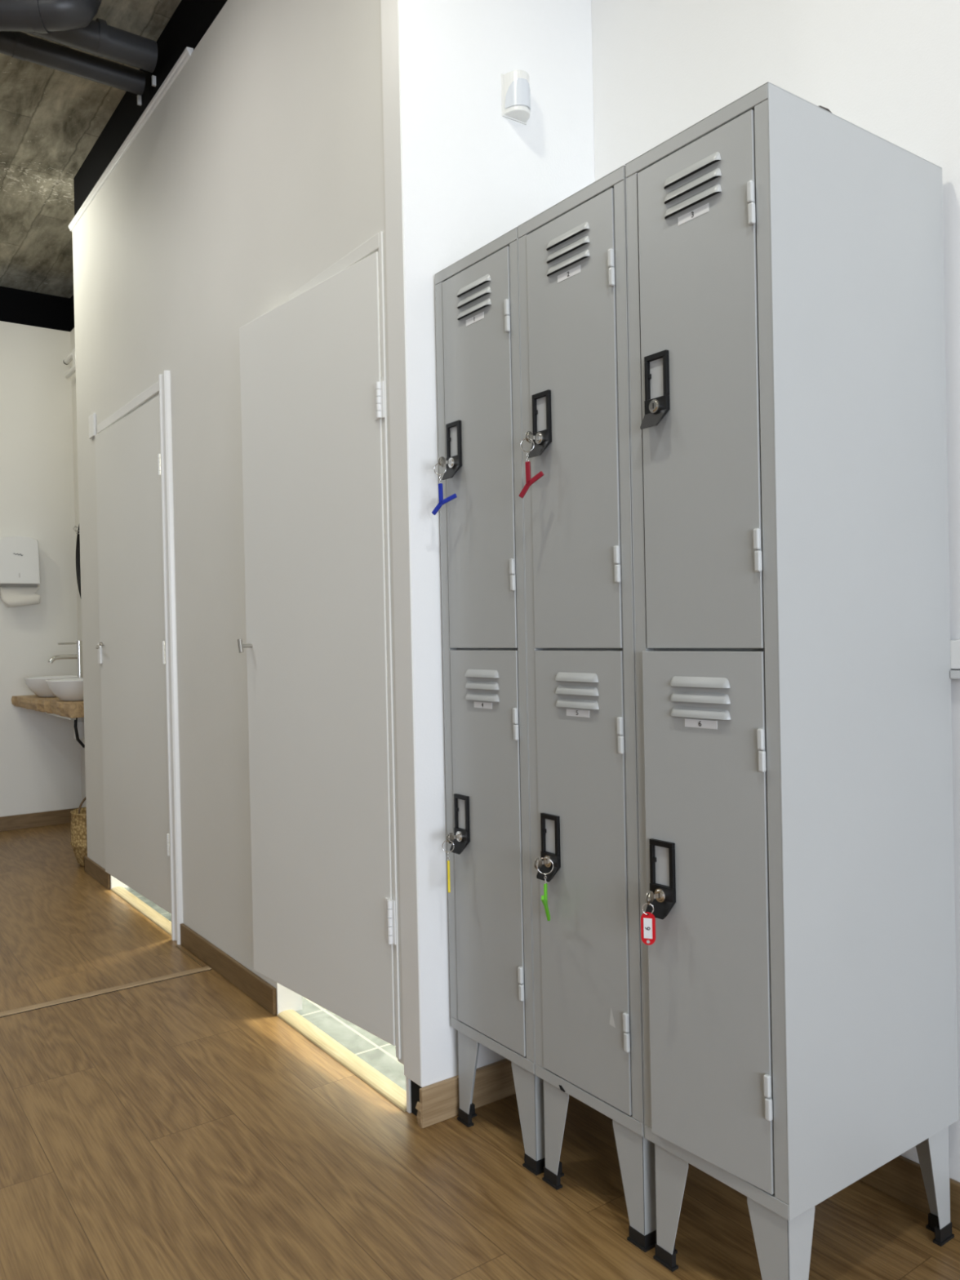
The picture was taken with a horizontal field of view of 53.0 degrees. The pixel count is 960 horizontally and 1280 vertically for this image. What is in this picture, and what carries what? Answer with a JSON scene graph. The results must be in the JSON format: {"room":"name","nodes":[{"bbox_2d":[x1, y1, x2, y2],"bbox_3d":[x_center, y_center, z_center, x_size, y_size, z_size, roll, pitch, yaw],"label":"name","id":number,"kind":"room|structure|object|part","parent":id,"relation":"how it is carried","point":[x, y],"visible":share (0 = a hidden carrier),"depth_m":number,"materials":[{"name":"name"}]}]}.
{"room":"locker room","nodes":[
{"label":"locker room","id":0,"kind":"room"},
{"bbox_2d":[0,285,74,331],"bbox_3d":[-4.238,-1.781,3.927,5.400,0.650,1.790,-2,1,-36],"label":"wall","id":1,"kind":"structure","parent":0,"point":[18,306],"depth_m":5.96,"materials":[{"name":"black paint"}]},
{"bbox_2d":[0,320,81,817],"bbox_3d":[-4.538,-0.323,4.314,5.302,2.940,0.080,-2,1,-36],"label":"wall","id":2,"kind":"structure","parent":0,"point":[40,753],"depth_m":5.66,"materials":[{"name":"white paint"}]},
{"bbox_2d":[0,535,39,586],"bbox_3d":[-2.663,-0.451,5.538,0.218,0.292,0.118,-2,1,-36],"label":"dispenser","id":3,"kind":"object","parent":2,"relation":"attached to","point":[19,554],"visible":0.99,"depth_m":5.49,"materials":[{"name":"white plastic"}]},
{"bbox_2d":[0,583,37,586],"bbox_3d":[-2.663,-0.312,5.542,0.192,0.014,0.100,-2,1,-36],"label":"outlet","id":4,"kind":"object","parent":3,"relation":"attached to","point":[1,584],"depth_m":5.50,"materials":[{"name":"grey plastic"}]},
{"bbox_2d":[0,585,39,607],"bbox_3d":[-2.637,-0.251,5.527,0.210,0.126,0.031,-2,1,-38],"label":"paper towel","id":5,"kind":"object","parent":3,"relation":"hanging from","point":[11,596],"visible":1,"depth_m":5.52,"materials":[{"name":"white paper"}]},
{"bbox_2d":[0,807,79,831],"bbox_3d":[-4.513,1.105,4.264,5.222,0.085,0.012,-2,1,-36],"label":"baseboard","id":6,"kind":"structure","parent":2,"relation":"attached to","point":[9,823],"depth_m":5.63,"materials":[{"name":"brown wood"}]},
{"bbox_2d":[70,328,86,807],"bbox_3d":[-2.022,-0.383,5.286,0.080,2.940,1.433,-2,1,-36],"label":"wall","id":7,"kind":"structure","parent":0,"point":[73,331],"depth_m":5.74,"materials":[{"name":"white paint"}]},
{"bbox_2d":[11,694,84,718],"bbox_3d":[-2.267,0.355,5.263,0.372,0.074,1.010,-2,1,-36],"label":"wooden slab","id":8,"kind":"object","parent":7,"relation":"attached to","point":[72,709],"visible":0.61,"depth_m":5.07,"materials":[{"name":"brown wood"}]},
{"bbox_2d":[23,675,76,697],"bbox_3d":[-2.395,0.264,5.449,0.340,0.110,0.340,-2,1,-36],"label":"basin","id":9,"kind":"object","parent":8,"relation":"on","point":[38,686],"visible":0.36,"depth_m":5.32,"materials":[{"name":"white ceramic"}]},
{"bbox_2d":[45,677,83,701],"bbox_3d":[-2.102,0.260,5.057,0.330,0.110,0.330,-2,1,-36],"label":"basin","id":10,"kind":"object","parent":8,"relation":"on","point":[64,689],"visible":0.65,"depth_m":4.93,"materials":[{"name":"white ceramic"}]},
{"bbox_2d":[47,640,83,678],"bbox_3d":[-2.252,0.161,5.238,0.187,0.312,0.047,-2,1,-36],"label":"tap","id":11,"kind":"object","parent":8,"relation":"on","point":[78,656],"visible":0.73,"depth_m":5.26,"materials":[{"name":"silver metal"}]},
{"bbox_3d":[-2.263,0.103,5.231,0.163,0.048,0.025,-2,1,-36],"label":"spout","id":12,"kind":"part","parent":11,"relation":"part of","materials":[{"name":"silver metal"}]},
{"bbox_3d":[-2.237,0.017,5.250,0.126,0.025,0.033,-2,1,-36],"label":"lever","id":13,"kind":"part","parent":11,"relation":"part of","materials":[{"name":"silver metal"}]},
{"bbox_2d":[73,717,84,747],"bbox_3d":[-2.118,0.490,5.219,0.178,0.196,0.102,-2,1,-36],"label":"trap","id":14,"kind":"object","parent":8,"relation":"attached to","point":[78,723],"visible":0.44,"depth_m":5.18,"materials":[{"name":"black plastic"}]},
{"bbox_2d":[75,645,83,678],"bbox_3d":[-2.196,0.173,5.279,0.047,0.285,0.047,-2,1,-36],"label":"tap","id":15,"kind":"object","parent":8,"relation":"on","point":[78,648],"depth_m":5.27,"materials":[{"name":"silver metal"}]},
{"bbox_2d":[45,712,75,719],"bbox_3d":[-2.181,0.402,5.257,0.239,0.018,0.600,-2,1,-36],"label":"bracket","id":16,"kind":"object","parent":7,"relation":"attached to","point":[53,714],"visible":0.18,"depth_m":5.08,"materials":[{"name":"silver metal"}]},
{"bbox_2d":[63,347,75,378],"bbox_3d":[-2.277,-1.599,5.471,0.066,0.122,0.535,-2,1,-36],"label":"wall light","id":17,"kind":"object","parent":7,"relation":"attached to","point":[71,356],"visible":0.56,"depth_m":5.54,"materials":[{"name":"white plastic"}]},
{"bbox_2d":[75,524,80,597],"bbox_3d":[-2.220,-0.460,5.470,0.021,0.580,0.581,-2,1,-36],"label":"round mirror","id":18,"kind":"object","parent":7,"relation":"attached to","point":[77,544],"visible":0.23,"depth_m":5.67,"materials":[{"name":"black mirror"}]},
{"bbox_2d":[78,536,80,585],"bbox_3d":[-2.215,-0.460,5.473,0.008,0.560,0.560,-2,1,-36],"label":"mirror glass","id":19,"kind":"object","parent":18,"relation":"attached to","point":[79,568],"depth_m":5.67,"materials":[{"name":"white"}]},
{"bbox_2d":[0,0,181,297],"bbox_3d":[-1.565,-2.216,1.042,6.400,0.150,10.700,-2,1,-36],"label":"ceiling","id":20,"kind":"structure","parent":0,"point":[51,119],"depth_m":4.21,"materials":[{"name":"concrete"}]},
{"bbox_2d":[0,0,102,33],"bbox_3d":[-1.963,-2.026,2.935,1.554,0.319,0.239,-1,0,-8],"label":"drain pipe","id":21,"kind":"object","parent":20,"relation":"attached to","point":[38,16],"visible":1,"depth_m":2.94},
{"bbox_2d":[24,17,157,86],"bbox_3d":[-3.144,-2.014,1.997,4.938,0.114,0.146,-2,1,-36],"label":"drain pipe","id":22,"kind":"object","parent":20,"relation":"attached to","point":[98,38],"visible":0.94,"depth_m":3.29,"materials":[{"name":"grey plastic"}]},
{"bbox_2d":[73,0,227,216],"bbox_3d":[-1.015,-2.049,3.371,0.120,0.242,2.864,-2,1,-36],"label":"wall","id":23,"kind":"structure","parent":20,"relation":"attached to","point":[191,20],"depth_m":3.56,"materials":[{"name":"black paint"}]},
{"bbox_2d":[180,923,276,1015],"bbox_3d":[-0.823,1.041,3.087,0.012,0.076,0.807,-2,1,-36],"label":"baseboard","id":24,"kind":"structure","parent":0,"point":[255,987],"depth_m":3.02,"materials":[{"name":"brown wood"}]},
{"bbox_2d":[72,0,404,1065],"bbox_3d":[-0.991,-0.545,3.333,0.070,3.250,2.946,-2,1,-36],"label":"wall partition","id":25,"kind":"structure","parent":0,"point":[260,167],"depth_m":3.06,"materials":[{"name":"paint"}]},
{"bbox_2d":[88,413,96,439],"bbox_3d":[-1.715,-0.947,4.257,0.012,0.100,0.085,-2,1,-36],"label":"trim","id":26,"kind":"structure","parent":25,"relation":"attached to","point":[92,418],"depth_m":4.23,"materials":[{"name":"white"}]},
{"bbox_2d":[84,856,111,889],"bbox_3d":[-1.735,1.053,4.359,0.012,0.072,0.416,-2,1,-36],"label":"baseboard","id":27,"kind":"structure","parent":25,"relation":"attached to","point":[99,873],"depth_m":4.33,"materials":[{"name":"brown wood"}]},
{"bbox_2d":[110,875,128,888],"bbox_3d":[-1.594,0.103,4.199,0.077,1.968,0.009,-2,1,-36],"label":"trim","id":28,"kind":"structure","parent":25,"relation":"attached to","point":[114,882],"depth_m":4.19,"materials":[{"name":"white"}]},
{"bbox_2d":[97,381,159,433],"bbox_3d":[-1.410,-0.919,3.836,0.009,0.036,0.864,-2,1,-36],"label":"trim","id":29,"kind":"structure","parent":25,"relation":"attached to","point":[153,389],"depth_m":3.79,"materials":[{"name":"white"}]},
{"bbox_2d":[68,46,193,231],"bbox_3d":[-1.435,-1.932,3.837,0.023,0.027,1.654,-2,1,-36],"label":"trim","id":30,"kind":"structure","parent":25,"relation":"attached to","point":[185,55],"depth_m":3.65,"materials":[{"name":"white"}]},
{"bbox_2d":[94,395,171,914],"bbox_3d":[-1.399,0.058,3.826,0.062,1.890,0.846,-2,1,-37],"label":"door","id":31,"kind":"structure","parent":25,"relation":"in","point":[131,647],"depth_m":3.79,"materials":[{"name":"paint"}]},
{"bbox_3d":[-1.640,0.058,4.152,0.010,0.090,0.034,-2,1,-37],"label":"latch plate","id":32,"kind":"part","parent":31,"relation":"part of","materials":[{"name":"white metal"}]},
{"bbox_3d":[-1.615,0.023,4.080,0.029,0.029,0.088,-1,0,-14],"label":"handle","id":33,"kind":"part","parent":31,"relation":"part of","materials":[{"name":"silver metal"}]},
{"bbox_2d":[110,886,171,935],"bbox_3d":[-1.335,1.079,3.853,0.056,0.011,0.859,-2,1,-36],"label":"trim","id":34,"kind":"structure","parent":25,"relation":"attached to","point":[162,922],"depth_m":3.85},
{"bbox_2d":[158,370,182,944],"bbox_3d":[-1.106,0.065,3.439,0.020,2.035,0.082,-2,1,-36],"label":"trim","id":35,"kind":"structure","parent":25,"relation":"attached to","point":[164,380],"depth_m":3.41,"materials":[{"name":"white"}]},
{"bbox_2d":[175,945,204,966],"bbox_3d":[-0.992,1.079,3.288,0.006,0.003,0.278,-2,1,-36],"label":"trim","id":36,"kind":"structure","parent":25,"relation":"attached to","point":[177,946],"depth_m":3.28,"materials":[{"name":"brown wood"}]},
{"bbox_2d":[276,982,302,1014],"bbox_3d":[-0.569,0.100,2.770,0.077,1.952,0.006,-2,1,-36],"label":"trim","id":37,"kind":"structure","parent":25,"relation":"attached to","point":[286,999],"depth_m":2.77,"materials":[{"name":"white"}]},
{"bbox_2d":[237,251,395,1045],"bbox_3d":[-0.440,0.025,2.452,0.066,1.820,0.706,-2,1,-40],"label":"door","id":38,"kind":"structure","parent":25,"relation":"in","point":[313,392],"depth_m":2.42,"materials":[{"name":"paint"}]},
{"bbox_3d":[-0.656,0.016,2.686,0.041,0.039,0.021,-2,1,-40],"label":"knob","id":39,"kind":"part","parent":38,"relation":"part of","materials":[{"name":"silver metal"}]},
{"bbox_2d":[288,232,378,300],"bbox_3d":[-0.370,-0.909,2.389,0.006,0.034,0.488,-2,1,-36],"label":"trim","id":40,"kind":"structure","parent":25,"relation":"attached to","point":[371,246],"depth_m":2.32,"materials":[{"name":"paint"}]},
{"bbox_2d":[276,1009,406,1111],"bbox_3d":[-0.354,1.068,2.486,0.056,0.011,0.704,-2,1,-36],"label":"trim","id":41,"kind":"structure","parent":25,"relation":"attached to","point":[393,1092],"depth_m":2.44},
{"bbox_2d":[377,231,400,1058],"bbox_3d":[-0.207,0.015,2.195,0.006,1.885,0.016,-2,1,-36],"label":"trim","id":42,"kind":"structure","parent":25,"relation":"attached to","point":[381,285],"depth_m":2.19,"materials":[{"name":"paint"}]},
{"bbox_2d":[380,0,422,1086],"bbox_3d":[-0.181,-0.595,2.143,0.008,3.165,0.074,-2,1,-36],"label":"trim","id":43,"kind":"structure","parent":25,"relation":"attached to","point":[390,34],"depth_m":2.14,"materials":[{"name":"white paint"}]},
{"bbox_2d":[405,1076,411,1113],"bbox_3d":[-0.162,1.026,2.184,0.006,0.092,0.012,-2,1,-36],"label":"trim","id":44,"kind":"structure","parent":25,"relation":"attached to","point":[407,1080],"depth_m":2.18,"materials":[{"name":"white"}]},
{"bbox_2d":[124,887,406,1091],"bbox_3d":[-0.427,1.090,3.764,1.321,0.051,2.863,-2,1,-36],"label":"floor tiles","id":45,"kind":"structure","parent":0,"point":[378,1053],"depth_m":2.59,"materials":[{"name":"white tile"}]},
{"bbox_2d":[0,822,959,1279],"bbox_3d":[-1.744,1.117,0.643,5.500,0.001,10.300,-2,1,-36],"label":"floor","id":46,"kind":"structure","parent":0,"point":[179,1128],"depth_m":1.97,"materials":[{"name":"brown wood"}]},
{"bbox_2d":[70,797,87,866],"bbox_3d":[-1.867,0.913,4.685,0.240,0.348,0.240,-2,1,-36],"label":"seagrass basket","id":47,"kind":"object","parent":46,"relation":"on","point":[78,842],"visible":0.27,"depth_m":4.58,"materials":[{"name":"brown wicker"}]},
{"bbox_3d":[-1.865,0.789,4.687,0.179,0.100,0.010,-2,1,-36],"label":"handle","id":48,"kind":"part","parent":47,"relation":"part of","materials":[{"name":"brown wicker"}]},
{"bbox_2d":[0,965,212,1017],"bbox_3d":[-2.883,1.131,1.739,4.906,0.004,0.034,-2,1,-36],"label":"trim","id":49,"kind":"structure","parent":46,"relation":"on","point":[207,967],"depth_m":2.97,"materials":[{"name":"brown wood"}]},
{"bbox_2d":[435,226,545,1175],"bbox_3d":[0.191,0.122,2.162,0.504,1.885,0.298,-2,1,-36],"label":"locker","id":50,"kind":"object","parent":46,"relation":"on","point":[477,296],"visible":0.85,"depth_m":2.01,"materials":[{"name":"grey metal"}]},
{"bbox_2d":[431,456,457,515],"bbox_3d":[-0.077,-0.331,2.058,0.049,0.125,0.041,-1,0,-14],"label":"keychain","id":51,"kind":"object","parent":50,"relation":"hanging from","point":[442,461],"visible":1,"depth_m":2.06,"materials":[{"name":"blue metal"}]},
{"bbox_2d":[441,832,458,893],"bbox_3d":[-0.057,0.478,2.073,0.045,0.126,0.024,-2,1,-36],"label":"keychain","id":52,"kind":"object","parent":50,"relation":"hanging from","point":[451,836],"visible":1,"depth_m":2.06,"materials":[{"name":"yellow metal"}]},
{"bbox_3d":[-0.062,-0.410,2.082,0.023,0.124,0.050,-2,1,-36],"label":"handle","id":53,"kind":"part","parent":50,"relation":"part of","materials":[{"name":"black plastic"}]},
{"bbox_3d":[-0.045,0.399,2.088,0.023,0.124,0.050,-2,1,-36],"label":"handle","id":54,"kind":"part","parent":50,"relation":"part of","materials":[{"name":"black plastic"}]},
{"bbox_3d":[0.001,0.959,2.133,0.066,0.188,0.076,-2,1,-36],"label":"leg","id":55,"kind":"part","parent":50,"relation":"part of","materials":[{"name":"grey paint"}]},
{"bbox_3d":[-0.002,-0.385,2.027,0.026,0.804,0.238,-2,1,-36],"label":"door","id":56,"kind":"part","parent":50,"relation":"part of","materials":[{"name":"grey paint"}]},
{"bbox_3d":[0.015,0.431,2.033,0.026,0.818,0.238,-2,1,-36],"label":"door","id":57,"kind":"part","parent":50,"relation":"part of","materials":[{"name":"grey paint"}]},
{"bbox_3d":[0.115,0.958,1.973,0.066,0.188,0.076,-2,1,-36],"label":"leg","id":58,"kind":"part","parent":50,"relation":"part of","materials":[{"name":"grey paint"}]},
{"bbox_2d":[517,164,656,1252],"bbox_3d":[0.366,0.120,1.918,0.504,1.885,0.298,-2,1,-36],"label":"locker","id":59,"kind":"object","parent":46,"relation":"on","point":[573,279],"visible":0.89,"depth_m":1.76,"materials":[{"name":"grey metal"}]},
{"bbox_2d":[518,431,543,497],"bbox_3d":[0.099,-0.332,1.816,0.047,0.127,0.036,-1,0,-16],"label":"keychain","id":60,"kind":"object","parent":59,"relation":"hanging from","point":[529,482],"visible":1,"depth_m":1.82,"materials":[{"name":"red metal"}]},
{"bbox_3d":[0.112,-0.412,1.838,0.023,0.124,0.050,-2,1,-36],"label":"handle","id":61,"kind":"part","parent":59,"relation":"part of","materials":[{"name":"black plastic"}]},
{"bbox_2d":[533,857,553,920],"bbox_3d":[0.121,0.471,1.809,0.033,0.126,0.070,-1,0,-6],"label":"keychain","id":62,"kind":"object","parent":59,"relation":"hanging from","point":[539,861],"visible":1,"depth_m":1.80,"materials":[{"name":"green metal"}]},
{"bbox_3d":[0.129,0.398,1.845,0.023,0.124,0.050,-2,1,-36],"label":"handle","id":63,"kind":"part","parent":59,"relation":"part of","materials":[{"name":"black plastic"}]},
{"bbox_3d":[0.175,0.957,1.889,0.066,0.188,0.076,-2,1,-36],"label":"leg","id":64,"kind":"part","parent":59,"relation":"part of","materials":[{"name":"grey paint"}]},
{"bbox_3d":[0.172,-0.387,1.784,0.026,0.804,0.240,-2,1,-36],"label":"door","id":65,"kind":"part","parent":59,"relation":"part of","materials":[{"name":"grey paint"}]},
{"bbox_3d":[0.189,0.429,1.790,0.026,0.818,0.240,-2,1,-36],"label":"door","id":66,"kind":"part","parent":59,"relation":"part of","materials":[{"name":"grey paint"}]},
{"bbox_3d":[0.290,0.956,1.729,0.066,0.188,0.076,-2,1,-36],"label":"leg","id":67,"kind":"part","parent":59,"relation":"part of","materials":[{"name":"grey paint"}]},
{"bbox_2d":[625,81,958,1279],"bbox_3d":[0.537,0.118,1.670,0.515,1.885,0.298,-2,1,-36],"label":"locker","id":68,"kind":"object","parent":46,"relation":"on","point":[785,255],"visible":1,"depth_m":1.53,"materials":[{"name":"grey metal"}]},
{"bbox_2d":[640,890,658,945],"bbox_3d":[0.286,0.455,1.579,0.042,0.086,0.020,-1,0,-26],"label":"keychain","id":69,"kind":"object","parent":68,"relation":"hanging from","point":[647,918],"visible":1,"depth_m":1.57,"materials":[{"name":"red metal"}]},
{"bbox_3d":[0.288,-0.414,1.594,0.023,0.124,0.050,-2,1,-36],"label":"handle","id":70,"kind":"part","parent":68,"relation":"part of","materials":[{"name":"black plastic"}]},
{"bbox_3d":[0.297,0.396,1.593,0.023,0.124,0.050,-2,1,-38],"label":"handle","id":71,"kind":"part","parent":68,"relation":"part of","materials":[{"name":"black plastic"}]},
{"bbox_3d":[0.351,0.955,1.645,0.066,0.188,0.076,-2,1,-36],"label":"leg","id":72,"kind":"part","parent":68,"relation":"part of","materials":[{"name":"grey paint"}]},
{"bbox_3d":[0.348,-0.389,1.538,0.026,0.804,0.238,-2,1,-36],"label":"door","id":73,"kind":"part","parent":68,"relation":"part of","materials":[{"name":"grey paint"}]},
{"bbox_3d":[0.361,0.427,1.541,0.026,0.818,0.238,-2,1,-38],"label":"door","id":74,"kind":"part","parent":68,"relation":"part of","materials":[{"name":"grey paint"}]},
{"bbox_3d":[0.466,0.954,1.485,0.066,0.188,0.076,-2,1,-36],"label":"leg","id":75,"kind":"part","parent":68,"relation":"part of","materials":[{"name":"grey paint"}]},
{"bbox_2d":[818,105,831,112],"bbox_3d":[0.535,-0.831,1.515,0.046,0.014,0.031,-2,1,-36],"label":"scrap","id":76,"kind":"object","parent":68,"relation":"on","point":[822,107],"visible":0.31,"depth_m":1.50,"materials":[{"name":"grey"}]},
{"bbox_3d":[0.781,0.946,1.711,0.066,0.188,0.076,-2,1,-36],"label":"leg","id":77,"kind":"part","parent":68,"relation":"part of","materials":[{"name":"grey paint"}]},
{"bbox_2d":[399,0,595,1087],"bbox_3d":[0.049,-0.559,2.311,0.571,3.250,0.080,-2,1,-36],"label":"wall","id":78,"kind":"structure","parent":0,"point":[473,174],"depth_m":2.17,"materials":[{"name":"white paint"}]},
{"bbox_2d":[410,1080,422,1116],"bbox_3d":[-0.117,1.028,2.179,0.060,0.085,0.071,-2,1,-36],"label":"trim","id":79,"kind":"structure","parent":78,"relation":"attached to","point":[415,1088],"depth_m":2.17,"materials":[{"name":"black"}]},
{"bbox_2d":[415,1101,422,1128],"bbox_3d":[-0.133,1.045,2.117,0.013,0.054,0.015,-2,1,-36],"label":"baseboard","id":80,"kind":"structure","parent":78,"relation":"attached to","point":[418,1107],"depth_m":2.11,"materials":[{"name":"brown wood"}]},
{"bbox_2d":[419,1058,515,1128],"bbox_3d":[0.106,1.023,2.282,0.580,0.085,0.012,-2,1,-36],"label":"baseboard","id":81,"kind":"structure","parent":78,"relation":"attached to","point":[494,1082],"depth_m":2.17,"materials":[{"name":"brown wood"}]},
{"bbox_2d":[501,70,530,124],"bbox_3d":[0.094,-1.285,2.270,0.072,0.099,0.047,-2,1,-36],"label":"sensor","id":82,"kind":"object","parent":78,"relation":"attached to","point":[515,84],"visible":1,"depth_m":2.25,"materials":[{"name":"white plastic"}]},
{"bbox_2d":[591,0,959,1182],"bbox_3d":[1.898,-0.583,0.308,0.100,3.250,5.490,-2,1,-36],"label":"wall","id":83,"kind":"structure","parent":0,"point":[890,69],"depth_m":1.89,"materials":[{"name":"white paint"}]},
{"bbox_2d":[858,1155,959,1230],"bbox_3d":[1.913,1.002,0.250,0.012,0.082,5.398,-2,1,-36],"label":"baseboard","id":84,"kind":"structure","parent":83,"relation":"attached to","point":[901,1178],"depth_m":1.79,"materials":[{"name":"brown wood"}]},
{"bbox_2d":[950,640,959,679],"bbox_3d":[0.871,0.034,1.654,0.026,0.068,0.122,-2,1,-36],"label":"box","id":85,"kind":"object","parent":83,"relation":"attached to","point":[954,644],"visible":1,"depth_m":1.69,"materials":[{"name":"white plastic"}]},
{"bbox_3d":[-4.023,-0.448,-1.042,0.100,3.250,10.400,-2,1,-36],"label":"wall","id":86,"kind":"structure","parent":0,"visible":0},
{"bbox_2d":[0,31,145,106],"bbox_3d":[-3.249,-1.999,2.144,4.938,0.085,0.140,-2,1,-36],"label":"drain pipe","id":87,"kind":"object","parent":86,"relation":"attached to","point":[21,46],"visible":0.94,"depth_m":3.38,"materials":[{"name":"grey plastic"}]}
]}

